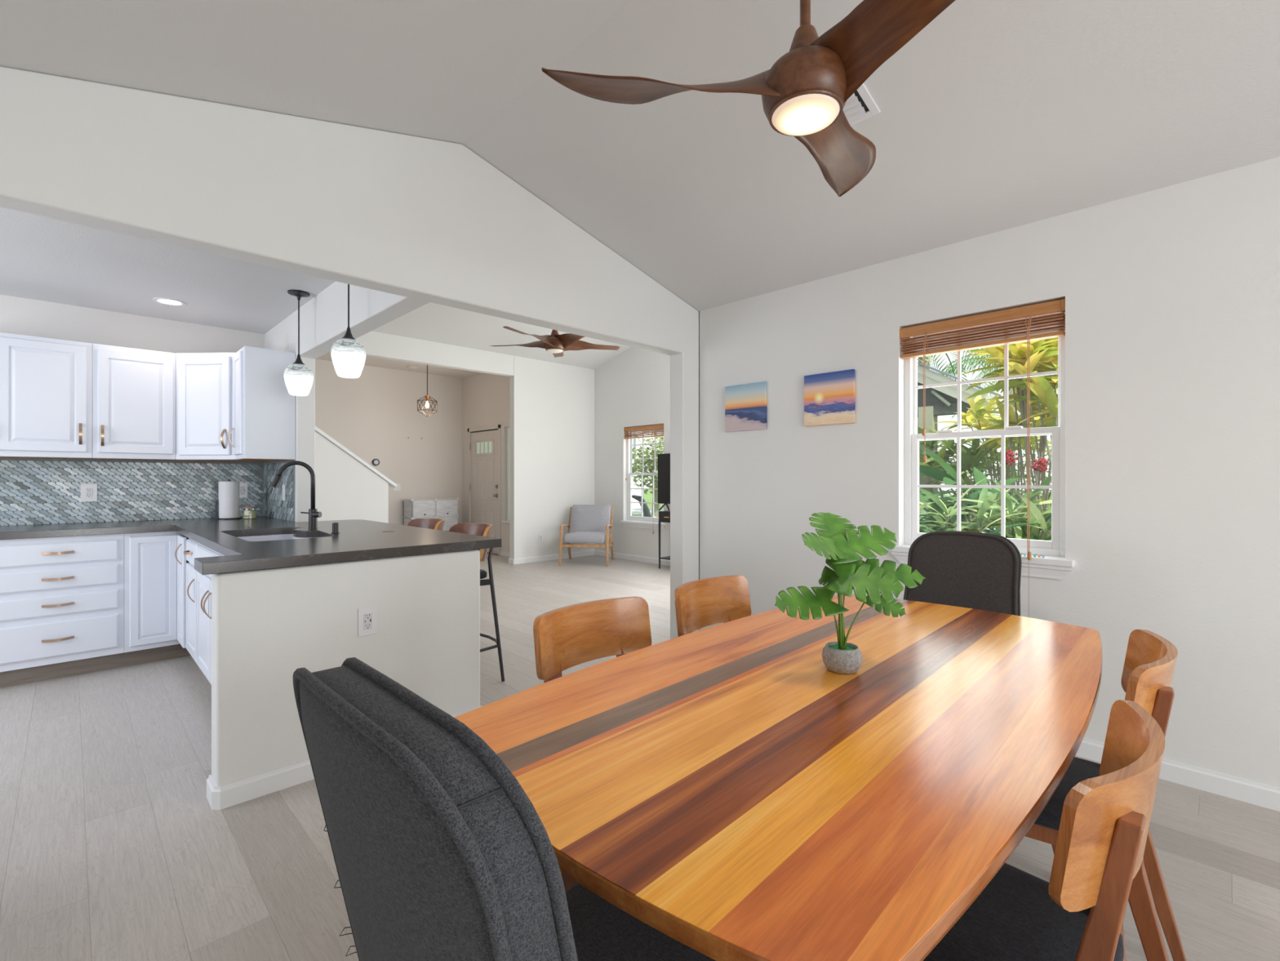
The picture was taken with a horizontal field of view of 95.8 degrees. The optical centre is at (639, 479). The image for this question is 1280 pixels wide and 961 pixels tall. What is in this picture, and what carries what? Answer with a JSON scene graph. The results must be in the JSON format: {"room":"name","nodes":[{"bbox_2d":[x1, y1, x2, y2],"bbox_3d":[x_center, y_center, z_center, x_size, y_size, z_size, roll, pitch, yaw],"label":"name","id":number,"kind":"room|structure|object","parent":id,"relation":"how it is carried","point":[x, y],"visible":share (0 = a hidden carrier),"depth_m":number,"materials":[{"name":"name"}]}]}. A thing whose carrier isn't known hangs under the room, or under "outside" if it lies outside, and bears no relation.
{"room":"dining room","nodes":[
{"label":"dining room","id":0,"kind":"room"},
{"bbox_2d":[0,294,264,563],"bbox_3d":[-4.448,-0.040,3.563,3.870,2.520,0.120,0,0,-45],"label":"wall","id":1,"kind":"structure","parent":0,"point":[18,315],"depth_m":4.15,"materials":[{"name":"paint"}]},
{"bbox_2d":[0,332,92,459],"bbox_3d":[-3.956,-0.518,3.697,0.658,0.763,0.375,0,0,-45],"label":"upper cabinet","id":2,"kind":"object","parent":1,"relation":"attached to","point":[46,384],"visible":1,"depth_m":3.67,"materials":[{"name":"white wood"}]},
{"bbox_2d":[80,483,97,502],"bbox_3d":[-3.850,0.095,4.044,0.084,0.125,0.007,0,0,-45],"label":"wall outlet","id":3,"kind":"object","parent":1,"relation":"attached to","point":[88,491],"visible":1,"depth_m":4.04,"materials":[{"name":"white plastic"}]},
{"bbox_2d":[85,487,92,497],"bbox_3d":[-3.849,0.095,4.042,0.034,0.068,0.002,0,0,-45],"label":"socket","id":4,"kind":"object","parent":3,"relation":"attached to","point":[88,490],"depth_m":4.04,"materials":[{"name":"white plastic"}]},
{"bbox_2d":[91,342,175,460],"bbox_3d":[-3.568,-0.518,4.080,0.431,0.763,0.375,0,0,-45],"label":"upper cabinet","id":5,"kind":"object","parent":1,"relation":"attached to","point":[134,389],"visible":0.97,"depth_m":3.97,"materials":[{"name":"white wood"}]},
{"bbox_2d":[0,457,294,525],"bbox_3d":[-3.415,0.083,3.854,1.750,0.445,0.914,0,0,-45],"label":"wall","id":6,"kind":"structure","parent":1,"relation":"attached to","point":[33,491],"depth_m":4.19,"materials":[{"name":"grey tile"}]},
{"bbox_2d":[240,483,247,497],"bbox_3d":[-3.212,0.092,4.674,0.072,0.118,0.007,0,0,-45],"label":"wall outlet","id":7,"kind":"object","parent":1,"relation":"attached to","point":[243,486],"visible":0.77,"depth_m":4.68,"materials":[{"name":"white plastic"}]},
{"bbox_2d":[240,486,244,494],"bbox_3d":[-3.210,0.092,4.672,0.034,0.068,0.002,0,0,-45],"label":"socket","id":8,"kind":"object","parent":7,"relation":"attached to","point":[242,488],"depth_m":4.67,"materials":[{"name":"white plastic"}]},
{"bbox_2d":[0,206,335,333],"bbox_3d":[-3.440,-1.240,2.455,3.750,0.080,2.873,0,0,-45],"label":"ceiling","id":9,"kind":"structure","parent":0,"point":[42,258],"depth_m":3.46,"materials":[{"name":"white paint"}]},
{"bbox_2d":[152,297,186,306],"bbox_3d":[-3.178,-1.197,3.909,0.176,0.006,0.176,0,0,-45],"label":"recessed light","id":10,"kind":"object","parent":9,"relation":"in","point":[169,301],"visible":1,"depth_m":3.91,"materials":[{"name":"white plastic"}]},
{"bbox_2d":[284,289,313,395],"bbox_3d":[-2.196,-0.870,3.726,0.166,0.661,0.166,0,0,-45],"label":"pendant light","id":11,"kind":"object","parent":9,"relation":"hanging from","point":[298,376],"visible":1,"depth_m":3.68,"materials":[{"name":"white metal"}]},
{"bbox_2d":[330,284,365,377],"bbox_3d":[-1.541,-0.870,3.061,0.166,0.661,0.166,0,0,-45],"label":"pendant light","id":12,"kind":"object","parent":9,"relation":"hanging from","point":[348,354],"visible":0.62,"depth_m":3.01,"materials":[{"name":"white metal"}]},
{"bbox_2d":[264,310,315,521],"bbox_3d":[-3.323,-0.630,5.093,0.120,3.700,2.640,0,0,-45],"label":"wall partition","id":13,"kind":"structure","parent":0,"point":[274,337],"depth_m":4.16,"materials":[{"name":"white paint"}]},
{"bbox_2d":[172,352,281,462],"bbox_3d":[-3.100,-0.518,4.346,0.607,0.763,0.653,0,0,-45],"label":"upper cabinet","id":14,"kind":"object","parent":13,"relation":"attached to","point":[204,381],"visible":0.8,"depth_m":4.11,"materials":[{"name":"white wood"}]},
{"bbox_2d":[228,346,295,460],"bbox_3d":[-2.681,-0.518,4.100,0.357,0.763,0.285,0,0,-45],"label":"upper cabinet","id":15,"kind":"object","parent":13,"relation":"attached to","point":[264,428],"visible":1,"depth_m":4.00,"materials":[{"name":"white wood"}]},
{"bbox_2d":[282,484,285,500],"bbox_3d":[-2.645,0.102,4.295,0.008,0.118,0.075,0,0,-45],"label":"light switch","id":16,"kind":"object","parent":13,"relation":"attached to","point":[283,486],"visible":1,"depth_m":4.28,"materials":[{"name":"white plastic"}]},
{"bbox_2d":[284,333,288,349],"bbox_3d":[-2.630,-1.020,4.302,0.004,0.100,0.100,0,0,-45],"label":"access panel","id":17,"kind":"object","parent":13,"relation":"attached to","point":[286,337],"visible":1,"depth_m":4.30,"materials":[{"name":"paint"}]},
{"bbox_2d":[331,522,339,533],"bbox_3d":[-1.708,0.275,3.245,0.042,0.060,0.042,0,0,-45],"label":"sink air gap","id":18,"kind":"object","parent":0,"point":[335,525],"visible":1,"depth_m":3.23,"materials":[{"name":"black metal"}]},
{"bbox_2d":[0,66,699,786],"bbox_3d":[0.117,-0.730,3.884,6.740,3.900,0.127,0,0,-45],"label":"wall","id":19,"kind":"structure","parent":0,"point":[433,220],"depth_m":2.42,"materials":[{"name":"white paint"}]},
{"bbox_2d":[206,706,479,809],"bbox_3d":[-1.224,1.179,2.552,1.092,0.082,0.141,0,0,-45],"label":"baseboard","id":20,"kind":"structure","parent":19,"relation":"attached to","point":[219,797],"depth_m":2.22,"materials":[{"name":"white wood"}]},
{"bbox_2d":[358,605,377,636],"bbox_3d":[-1.181,0.617,2.509,0.078,0.122,0.007,0,0,-45],"label":"wall outlet","id":21,"kind":"object","parent":19,"relation":"attached to","point":[367,616],"visible":1,"depth_m":2.51,"materials":[{"name":"white plastic"}]},
{"bbox_2d":[363,613,372,630],"bbox_3d":[-1.179,0.617,2.508,0.034,0.068,0.002,0,0,-45],"label":"socket","id":22,"kind":"object","parent":21,"relation":"attached to","point":[367,617],"depth_m":2.51,"materials":[{"name":"white plastic"}]},
{"bbox_2d":[297,281,429,358],"bbox_3d":[-1.731,-1.675,3.479,0.120,1.610,1.895,0,0,-45],"label":"beam","id":23,"kind":"structure","parent":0,"point":[323,319],"depth_m":3.44,"materials":[{"name":"white paint"}]},
{"bbox_2d":[315,359,462,524],"bbox_3d":[-4.642,-0.330,8.709,4.420,3.100,0.120,0,0,-45],"label":"wall","id":24,"kind":"structure","parent":0,"point":[373,415],"depth_m":9.36,"materials":[{"name":"paint"}]},
{"bbox_2d":[372,458,379,465],"bbox_3d":[-4.148,-0.264,9.092,0.109,0.109,0.026,0,0,-45],"label":"thermostat","id":25,"kind":"object","parent":24,"relation":"attached to","point":[375,461],"visible":1,"depth_m":9.08,"materials":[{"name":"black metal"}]},
{"bbox_2d":[393,483,400,490],"bbox_3d":[-3.916,0.130,9.333,0.115,0.120,0.008,0,0,-45],"label":"light switch","id":26,"kind":"object","parent":24,"relation":"attached to","point":[397,487],"visible":0.81,"depth_m":9.34,"materials":[{"name":"white plastic"}]},
{"bbox_2d":[315,330,594,558],"bbox_3d":[-2.417,-0.730,7.756,4.910,3.900,0.120,0,0,-45],"label":"wall","id":27,"kind":"structure","parent":0,"point":[552,404],"depth_m":8.43,"materials":[{"name":"white paint"}]},
{"bbox_2d":[315,425,396,487],"bbox_3d":[-3.598,-0.498,6.592,1.593,1.196,0.160,0,0,-45],"label":"trim","id":28,"kind":"structure","parent":27,"relation":"attached to","point":[391,483],"depth_m":6.75,"materials":[{"name":"white wood"}]},
{"bbox_2d":[508,557,514,564],"bbox_3d":[-1.847,1.179,8.315,0.014,0.082,0.135,0,0,-45],"label":"jamb","id":29,"kind":"object","parent":27,"relation":"attached to","point":[511,561],"visible":1,"depth_m":8.30,"materials":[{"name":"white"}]},
{"bbox_2d":[538,533,542,542],"bbox_3d":[-1.475,0.875,8.595,0.078,0.120,0.007,0,0,-45],"label":"wall outlet","id":30,"kind":"object","parent":27,"relation":"attached to","point":[540,535],"visible":1,"depth_m":8.59,"materials":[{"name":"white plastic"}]},
{"bbox_2d":[514,549,594,564],"bbox_3d":[-1.263,1.179,8.800,1.500,0.082,0.014,0,0,-45],"label":"baseboard","id":31,"kind":"structure","parent":27,"relation":"attached to","point":[586,553],"depth_m":8.72,"materials":[{"name":"white wood"}]},
{"bbox_2d":[315,302,631,377],"bbox_3d":[-1.841,-2.066,6.695,5.580,0.662,6.880,0,0,-45],"label":"ceiling","id":32,"kind":"structure","parent":0,"point":[431,322],"depth_m":7.59,"materials":[{"name":"white paint"}]},
{"bbox_2d":[407,365,417,369],"bbox_3d":[-3.582,-1.745,9.108,0.150,0.040,0.150,0,0,-45],"label":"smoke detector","id":33,"kind":"object","parent":32,"relation":"attached to","point":[411,367],"visible":1,"depth_m":9.06,"materials":[{"name":"white paint"}]},
{"bbox_2d":[417,364,437,417],"bbox_3d":[-3.088,-1.333,8.401,0.284,0.864,0.281,0,0,-45],"label":"pendant","id":34,"kind":"object","parent":32,"relation":"hanging from","point":[427,397],"visible":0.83,"depth_m":8.39,"materials":[{"name":"brown metal"}]},
{"bbox_2d":[489,326,620,357],"bbox_3d":[-0.863,-1.822,6.018,1.391,0.990,1.345,0,0,-45],"label":"ceiling fan","id":35,"kind":"object","parent":32,"relation":"hanging from","point":[554,343],"visible":0.88,"depth_m":6.02,"materials":[{"name":"brown wood"}]},
{"bbox_2d":[546,348,563,353],"bbox_3d":[-0.891,-1.337,6.059,0.174,0.021,0.174,0,0,-45],"label":"diffuser","id":36,"kind":"object","parent":35,"relation":"attached to","point":[551,350],"depth_m":6.02,"materials":[{"name":"beige glass"}]},
{"bbox_2d":[462,373,509,551],"bbox_3d":[-2.324,-0.330,9.421,0.120,3.100,2.120,0,0,-45],"label":"wall","id":37,"kind":"structure","parent":0,"point":[485,396],"depth_m":9.54,"materials":[{"name":"paint"}]},
{"bbox_2d":[467,424,501,555],"bbox_3d":[-2.602,0.175,9.593,0.135,2.090,1.055,0,0,-45],"label":"door","id":38,"kind":"structure","parent":37,"relation":"in","point":[484,447],"depth_m":9.56,"materials":[{"name":"white paint"}]},
{"bbox_2d":[500,550,509,556],"bbox_3d":[-1.923,1.179,8.918,0.014,0.082,0.840,0,0,-45],"label":"baseboard","id":39,"kind":"structure","parent":37,"relation":"attached to","point":[505,553],"depth_m":9.12,"materials":[{"name":"white wood"}]},
{"bbox_2d":[501,426,509,523],"bbox_3d":[-1.924,-0.070,8.973,0.120,1.510,0.640,0,0,-45],"label":"window","id":40,"kind":"structure","parent":37,"relation":"in","point":[508,428],"depth_m":9.17,"materials":[{"name":"white plastic"}]},
{"bbox_2d":[594,346,670,558],"bbox_3d":[0.869,-0.730,7.814,0.150,3.900,4.413,0,0,-45],"label":"wall","id":41,"kind":"structure","parent":0,"point":[632,388],"depth_m":8.85,"materials":[{"name":"white paint"}]},
{"bbox_2d":[594,549,670,565],"bbox_3d":[0.810,1.179,7.756,0.014,0.082,4.413,0,0,-45],"label":"baseboard","id":42,"kind":"structure","parent":41,"relation":"attached to","point":[618,555],"depth_m":8.65,"materials":[{"name":"white"}]},
{"bbox_2d":[620,427,665,529],"bbox_3d":[0.085,-0.034,8.584,0.185,1.518,0.915,0,0,-45],"label":"window","id":43,"kind":"structure","parent":41,"relation":"in","point":[649,522],"depth_m":8.72,"materials":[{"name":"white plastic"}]},
{"bbox_2d":[623,423,663,533],"bbox_3d":[0.050,0.003,8.550,0.114,1.580,0.861,0,0,-45],"label":"blind","id":44,"kind":"object","parent":43,"relation":"attached to","point":[657,427],"visible":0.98,"depth_m":8.54,"materials":[{"name":"brown wood"}]},
{"bbox_2d":[0,0,1279,311],"bbox_3d":[1.697,-1.424,0.255,3.895,0.552,7.380,0,0,-45],"label":"ceiling","id":45,"kind":"structure","parent":0,"point":[996,115],"depth_m":2.16,"materials":[{"name":"white paint"}]},
{"bbox_2d":[542,0,955,196],"bbox_3d":[0.551,-1.288,1.485,1.164,0.705,1.135,0,0,-45],"label":"ceiling fan","id":46,"kind":"object","parent":45,"relation":"hanging from","point":[805,93],"visible":1,"depth_m":1.46,"materials":[{"name":"brown wood"}]},
{"bbox_2d":[771,93,839,135],"bbox_3d":[0.433,-0.946,1.515,0.174,0.021,0.174,0,0,-45],"label":"diffuser","id":47,"kind":"object","parent":46,"relation":"attached to","point":[792,114],"depth_m":1.49,"materials":[{"name":"beige glass"}]},
{"bbox_2d":[842,83,880,125],"bbox_3d":[0.722,-1.458,2.222,0.321,0.089,0.270,0,0,-45],"label":"ceiling vent","id":48,"kind":"object","parent":45,"relation":"in","point":[860,105],"visible":0.21,"depth_m":2.23,"materials":[{"name":"white plastic"}]},
{"bbox_2d":[0,553,1279,960],"bbox_3d":[-0.457,1.280,2.955,8.900,0.120,14.350,0,0,-45],"label":"floor","id":49,"kind":"structure","parent":0,"point":[113,846],"depth_m":1.96,"materials":[{"name":"grey"}]},
{"bbox_2d":[0,533,124,671],"bbox_3d":[-3.721,0.730,3.704,0.593,0.764,0.695,0,0,-45],"label":"base cabinet","id":50,"kind":"object","parent":49,"relation":"on","point":[62,598],"visible":0.98,"depth_m":3.49,"materials":[{"name":"white wood"}]},
{"bbox_2d":[0,644,191,688],"bbox_3d":[-3.715,1.166,3.411,1.700,0.108,0.015,0,0,-45],"label":"toe kick","id":51,"kind":"structure","parent":49,"relation":"on","point":[22,676],"depth_m":3.64,"materials":[{"name":"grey wood"}]},
{"bbox_2d":[124,531,186,652],"bbox_3d":[-3.321,0.730,3.933,0.296,0.764,0.931,0,0,-45],"label":"base cabinet","id":52,"kind":"object","parent":49,"relation":"on","point":[155,562],"visible":0.81,"depth_m":3.78,"materials":[{"name":"white wood"}]},
{"bbox_2d":[183,538,199,662],"bbox_3d":[-2.535,0.730,3.739,0.654,0.764,0.435,0,0,-45],"label":"base cabinet","id":53,"kind":"object","parent":49,"relation":"on","point":[191,545],"visible":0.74,"depth_m":3.51,"materials":[{"name":"white wood"}]},
{"bbox_2d":[196,543,224,684],"bbox_3d":[-2.057,0.730,3.254,0.654,0.764,0.922,0,0,-45],"label":"base cabinet","id":54,"kind":"object","parent":49,"relation":"on","point":[203,581],"visible":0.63,"depth_m":3.17,"materials":[{"name":"white wood"}]},
{"bbox_2d":[407,518,444,530],"bbox_3d":[-1.583,0.753,3.958,0.514,0.936,0.488,0,0,-45],"label":"bar stool","id":55,"kind":"object","parent":49,"relation":"on","point":[430,523],"visible":0.13,"depth_m":4.16,"materials":[{"name":"brown wood"}]},
{"bbox_2d":[402,497,458,531],"bbox_3d":[-3.441,0.770,9.528,0.806,0.912,0.366,0,0,-45],"label":"cabinet","id":56,"kind":"object","parent":49,"relation":"on","point":[446,509],"visible":0.45,"depth_m":9.39,"materials":[{"name":"wood"}]},
{"bbox_2d":[448,523,504,681],"bbox_3d":[-1.134,0.753,3.502,0.514,0.936,0.488,0,0,-45],"label":"bar stool","id":57,"kind":"object","parent":49,"relation":"on","point":[477,529],"visible":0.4,"depth_m":3.49,"materials":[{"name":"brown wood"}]},
{"bbox_2d":[293,657,715,960],"bbox_3d":[-0.050,0.711,0.767,0.667,1.022,0.514,0,0,-45],"label":"upholstered chair","id":58,"kind":"object","parent":49,"relation":"on","point":[440,852],"visible":0.94,"depth_m":0.47,"materials":[{"name":"grey fabric"}]},
{"bbox_2d":[558,504,613,566],"bbox_3d":[-0.761,0.806,8.455,0.708,0.838,0.731,0,0,4],"label":"armchair","id":59,"kind":"object","parent":49,"relation":"on","point":[588,523],"visible":1,"depth_m":8.56,"materials":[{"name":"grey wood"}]},
{"bbox_2d":[563,531,609,543],"bbox_3d":[-0.765,0.840,8.402,0.600,0.150,0.600,0,-3,4],"label":"seat cushion","id":60,"kind":"object","parent":59,"relation":"on","point":[597,537],"depth_m":8.11,"materials":[{"name":"grey fabric"}]},
{"bbox_2d":[568,504,610,534],"bbox_3d":[-0.746,0.639,8.654,0.600,0.550,0.120,0,-26,4],"label":"cushion","id":61,"kind":"object","parent":59,"relation":"on","point":[582,517],"depth_m":8.62,"materials":[{"name":"grey fabric"}]},
{"bbox_2d":[533,596,651,683],"bbox_3d":[-0.022,0.803,1.632,0.445,0.836,0.523,0,0,-45],"label":"wooden chair","id":62,"kind":"object","parent":49,"relation":"on","point":[565,637],"visible":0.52,"depth_m":1.78,"materials":[{"name":"brown wood"}]},
{"bbox_2d":[658,510,670,568],"bbox_3d":[0.750,0.829,7.580,0.289,0.783,1.142,0,0,-45],"label":"console table","id":63,"kind":"object","parent":49,"relation":"on","point":[664,516],"visible":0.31,"depth_m":7.85,"materials":[{"name":"black metal"}]},
{"bbox_2d":[657,453,670,510],"bbox_3d":[0.655,0.043,7.682,0.212,0.786,1.130,0,0,-45],"label":"television","id":64,"kind":"object","parent":63,"relation":"on","point":[664,460],"visible":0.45,"depth_m":7.98,"materials":[{"name":"black plastic"}]},
{"bbox_2d":[660,555,670,559],"bbox_3d":[0.753,1.077,7.582,0.260,0.015,1.120,0,0,-45],"label":"shelf","id":65,"kind":"object","parent":63,"relation":"attached to","point":[668,557],"depth_m":7.84,"materials":[{"name":"black metal"}]},
{"bbox_2d":[675,574,751,636],"bbox_3d":[0.391,0.803,2.056,0.523,0.836,0.445,0,0,43],"label":"wooden chair","id":66,"kind":"object","parent":49,"relation":"on","point":[700,603],"visible":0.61,"depth_m":2.22,"materials":[{"name":"brown wood"}]},
{"bbox_2d":[454,594,1102,960],"bbox_3d":[0.516,0.847,1.452,0.961,0.754,1.897,0,0,44],"label":"dining table","id":67,"kind":"object","parent":49,"relation":"on","point":[737,795],"visible":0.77,"depth_m":0.95,"materials":[{"name":"orange wood"}]},
{"bbox_2d":[774,511,925,674],"bbox_3d":[0.508,0.279,1.402,0.310,0.383,0.244,0,0,-45],"label":"potted plant","id":68,"kind":"object","parent":67,"relation":"on","point":[849,572],"visible":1,"depth_m":1.40,"materials":[{"name":"green plant"}]},
{"bbox_2d":[903,530,1021,616],"bbox_3d":[1.170,0.724,2.256,0.667,0.996,0.478,0,0,-45],"label":"upholstered chair","id":69,"kind":"object","parent":49,"relation":"on","point":[979,571],"visible":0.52,"depth_m":2.40,"materials":[{"name":"grey fabric"}]},
{"bbox_2d":[923,699,1164,960],"bbox_3d":[0.589,0.803,0.992,0.445,0.836,0.523,0,0,-45],"label":"wooden chair","id":70,"kind":"object","parent":49,"relation":"on","point":[1020,915],"visible":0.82,"depth_m":0.80,"materials":[{"name":"brown wood"}]},
{"bbox_2d":[1024,629,1186,960],"bbox_3d":[1.030,0.803,1.446,0.523,0.836,0.445,0,0,40],"label":"wooden chair","id":71,"kind":"object","parent":49,"relation":"on","point":[1150,660],"visible":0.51,"depth_m":1.30,"materials":[{"name":"brown wood"}]},
{"bbox_2d":[698,156,1279,787],"bbox_3d":[2.968,0.006,1.626,0.160,2.428,7.347,0,0,-45],"label":"wall","id":72,"kind":"structure","parent":0,"point":[1171,293],"depth_m":2.46,"materials":[{"name":"white paint"}]},
{"bbox_2d":[724,381,766,431],"bbox_3d":[0.693,-0.470,3.803,0.022,0.304,0.317,0,0,-45],"label":"print","id":73,"kind":"object","parent":72,"relation":"attached to","point":[745,405],"visible":1,"depth_m":3.79},
{"bbox_2d":[804,368,855,426],"bbox_3d":[1.105,-0.470,3.386,0.022,0.304,0.310,0,0,-45],"label":"print","id":74,"kind":"object","parent":72,"relation":"attached to","point":[829,397],"visible":1,"depth_m":3.37},
{"bbox_2d":[889,311,1075,579],"bbox_3d":[1.689,-0.185,2.891,0.185,1.270,0.800,0,0,-45],"label":"window","id":75,"kind":"structure","parent":72,"relation":"in","point":[1055,565],"depth_m":2.85,"materials":[{"name":"white plastic"}]},
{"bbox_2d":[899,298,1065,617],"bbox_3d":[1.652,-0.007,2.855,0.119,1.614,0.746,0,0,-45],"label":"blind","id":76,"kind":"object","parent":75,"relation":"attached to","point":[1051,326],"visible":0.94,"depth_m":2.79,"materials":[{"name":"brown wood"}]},
{"bbox_2d":[1075,737,1279,811],"bbox_3d":[2.951,1.179,1.520,0.014,0.082,7.220,0,0,-45],"label":"baseboard","id":77,"kind":"structure","parent":72,"relation":"attached to","point":[1260,794],"depth_m":2.25,"materials":[{"name":"white wood"}]},
{"bbox_3d":[-1.997,0.784,3.206,0.672,0.872,1.870,0,0,-45],"label":"base cabinet","id":78,"kind":"object","parent":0,"visible":0},
{"bbox_2d":[0,515,502,574],"bbox_3d":[-2.710,0.327,3.086,2.675,0.043,2.993,0,0,-45],"label":"countertop","id":79,"kind":"structure","parent":78,"relation":"on","point":[357,540],"depth_m":2.97,"materials":[{"name":"grey stone"}]},
{"bbox_2d":[215,479,242,519],"bbox_3d":[-3.135,0.154,4.415,0.165,0.302,0.164,0,0,-45],"label":"paper towel holder","id":80,"kind":"object","parent":79,"relation":"on","point":[228,491],"visible":1,"depth_m":4.36,"materials":[{"name":"black metal"}]},
{"bbox_2d":[242,506,257,518],"bbox_3d":[-2.987,0.259,4.432,0.094,0.092,0.098,0,0,-45],"label":"jar candle","id":81,"kind":"object","parent":79,"relation":"on","point":[246,513],"visible":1,"depth_m":4.40,"materials":[{"name":"clear glass"}]},
{"bbox_2d":[237,533,316,541],"bbox_3d":[-2.031,0.453,3.257,0.443,0.211,0.847,0,0,-45],"label":"sink","id":82,"kind":"object","parent":79,"relation":"in","point":[285,536],"visible":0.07,"depth_m":3.57,"materials":[{"name":"white"}]},
{"bbox_2d":[270,460,321,528],"bbox_3d":[-2.080,0.097,3.509,0.268,0.415,0.081,0,0,-22],"label":"tap","id":83,"kind":"object","parent":79,"relation":"on","point":[313,514],"visible":1,"depth_m":3.52,"materials":[{"name":"black metal"}]},
{"label":"outside","id":84,"kind":"structure","parent":0,"visible":0},
{"bbox_2d":[631,488,1025,524],"bbox_3d":[8.507,1.535,36.478,56.660,0.070,80.000,0,0,-45],"label":"lawn","id":85,"kind":"structure","parent":84,"point":[647,498],"depth_m":41.26,"materials":[{"name":"green plant"}]},
{"bbox_2d":[631,494,651,516],"bbox_3d":[0.103,0.889,10.062,0.750,1.221,0.443,0,0,0],"label":"exercise machine","id":86,"kind":"object","parent":85,"relation":"on","point":[646,509],"visible":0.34,"depth_m":10.01,"materials":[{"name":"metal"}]},
{"bbox_2d":[631,431,654,507],"bbox_3d":[-3.452,-1.075,34.944,8.750,5.150,11.600,0,0,0],"label":"house","id":87,"kind":"structure","parent":85,"relation":"on","point":[634,491],"depth_m":29.72,"materials":[{"name":"white"}]},
{"bbox_2d":[631,436,663,517],"bbox_3d":[0.476,0.075,18.564,1.991,2.865,1.910,0,0,-45],"label":"street tree","id":88,"kind":"object","parent":85,"relation":"on","point":[650,462],"visible":0.47,"depth_m":18.40,"materials":[{"name":"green plant"}]},
{"bbox_2d":[631,507,1041,533],"bbox_3d":[-4.025,1.492,31.142,4.000,0.020,70.000,0,0,-45],"label":"road","id":89,"kind":"structure","parent":85,"relation":"on","point":[634,510],"depth_m":26.41,"materials":[{"name":"grey asphalt"}]},
{"bbox_2d":[644,429,663,460],"bbox_3d":[1.781,-0.867,26.050,3.142,4.744,3.185,0,0,-45],"label":"street tree","id":90,"kind":"object","parent":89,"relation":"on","point":[662,437],"visible":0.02,"depth_m":26.02,"materials":[{"name":"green plant"}]},
{"bbox_2d":[917,361,1000,497],"bbox_3d":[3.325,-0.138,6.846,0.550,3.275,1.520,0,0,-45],"label":"house","id":91,"kind":"structure","parent":85,"relation":"on","point":[941,400],"depth_m":6.57,"materials":[{"name":"white"}]},
{"bbox_2d":[917,347,1002,426],"bbox_3d":[3.873,-0.374,7.971,2.331,3.754,2.488,0,0,-31],"label":"palm tree","id":92,"kind":"object","parent":85,"relation":"on","point":[926,358],"visible":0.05,"depth_m":7.88,"materials":[{"name":"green plant"}]},
{"bbox_2d":[919,444,1048,534],"bbox_3d":[2.474,0.546,4.461,1.047,1.914,1.352,0,0,-27],"label":"plant","id":93,"kind":"object","parent":85,"relation":"on","point":[950,478],"visible":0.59,"depth_m":4.39,"materials":[{"name":"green plant"}]},
{"bbox_2d":[917,424,1051,533],"bbox_3d":[3.596,0.429,6.101,1.767,2.150,1.747,0,0,-45],"label":"shrub","id":94,"kind":"object","parent":85,"relation":"on","point":[970,459],"visible":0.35,"depth_m":6.08,"materials":[{"name":"green plant"}]},
{"bbox_2d":[919,475,1051,539],"bbox_3d":[2.114,0.743,4.098,1.311,1.524,1.027,0,0,-28],"label":"variegated shrub","id":95,"kind":"object","parent":85,"relation":"on","point":[950,522],"visible":0.2,"depth_m":3.96,"materials":[{"name":"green plant"}]},
{"bbox_2d":[937,440,1051,529],"bbox_3d":[4.782,0.335,8.075,2.312,2.343,2.253,0,0,-45],"label":"shrub","id":96,"kind":"object","parent":85,"relation":"on","point":[982,471],"visible":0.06,"depth_m":7.97,"materials":[{"name":"green plant"}]},
{"bbox_2d":[937,435,1051,528],"bbox_3d":[6.349,0.443,8.371,1.225,2.531,6.210,0,0,-45],"label":"hedge","id":97,"kind":"object","parent":85,"relation":"on","point":[1015,443],"visible":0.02,"depth_m":8.98,"materials":[{"name":"green plant"}]},
{"bbox_2d":[932,389,1057,535],"bbox_3d":[3.665,0.301,5.812,1.200,2.405,1.270,0,0,-16],"label":"tree","id":98,"kind":"object","parent":85,"relation":"on","point":[975,414],"visible":0.36,"depth_m":5.72,"materials":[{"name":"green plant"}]},
{"bbox_2d":[941,353,1057,533],"bbox_3d":[5.912,-0.303,9.417,2.116,3.613,2.174,0,0,-12],"label":"palm tree","id":99,"kind":"object","parent":85,"relation":"on","point":[1011,392],"visible":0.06,"depth_m":9.39,"materials":[{"name":"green plant"}]},
{"bbox_2d":[952,475,1051,540],"bbox_3d":[2.724,0.647,3.585,1.113,1.714,1.469,0,0,-45],"label":"variegated shrub","id":100,"kind":"object","parent":85,"relation":"on","point":[1034,531],"visible":0.08,"depth_m":3.65,"materials":[{"name":"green plant"}]},
{"bbox_2d":[955,475,1051,540],"bbox_3d":[2.482,0.736,3.663,1.254,1.534,0.955,0,0,-45],"label":"variegated shrub","id":101,"kind":"object","parent":85,"relation":"on","point":[984,502],"visible":0.31,"depth_m":3.59,"materials":[{"name":"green plant"}]},
{"bbox_2d":[961,337,1057,540],"bbox_3d":[3.321,0.050,4.795,1.402,2.903,1.108,0,0,-45],"label":"tree","id":102,"kind":"object","parent":85,"relation":"on","point":[1043,353],"visible":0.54,"depth_m":4.65,"materials":[{"name":"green plant"}]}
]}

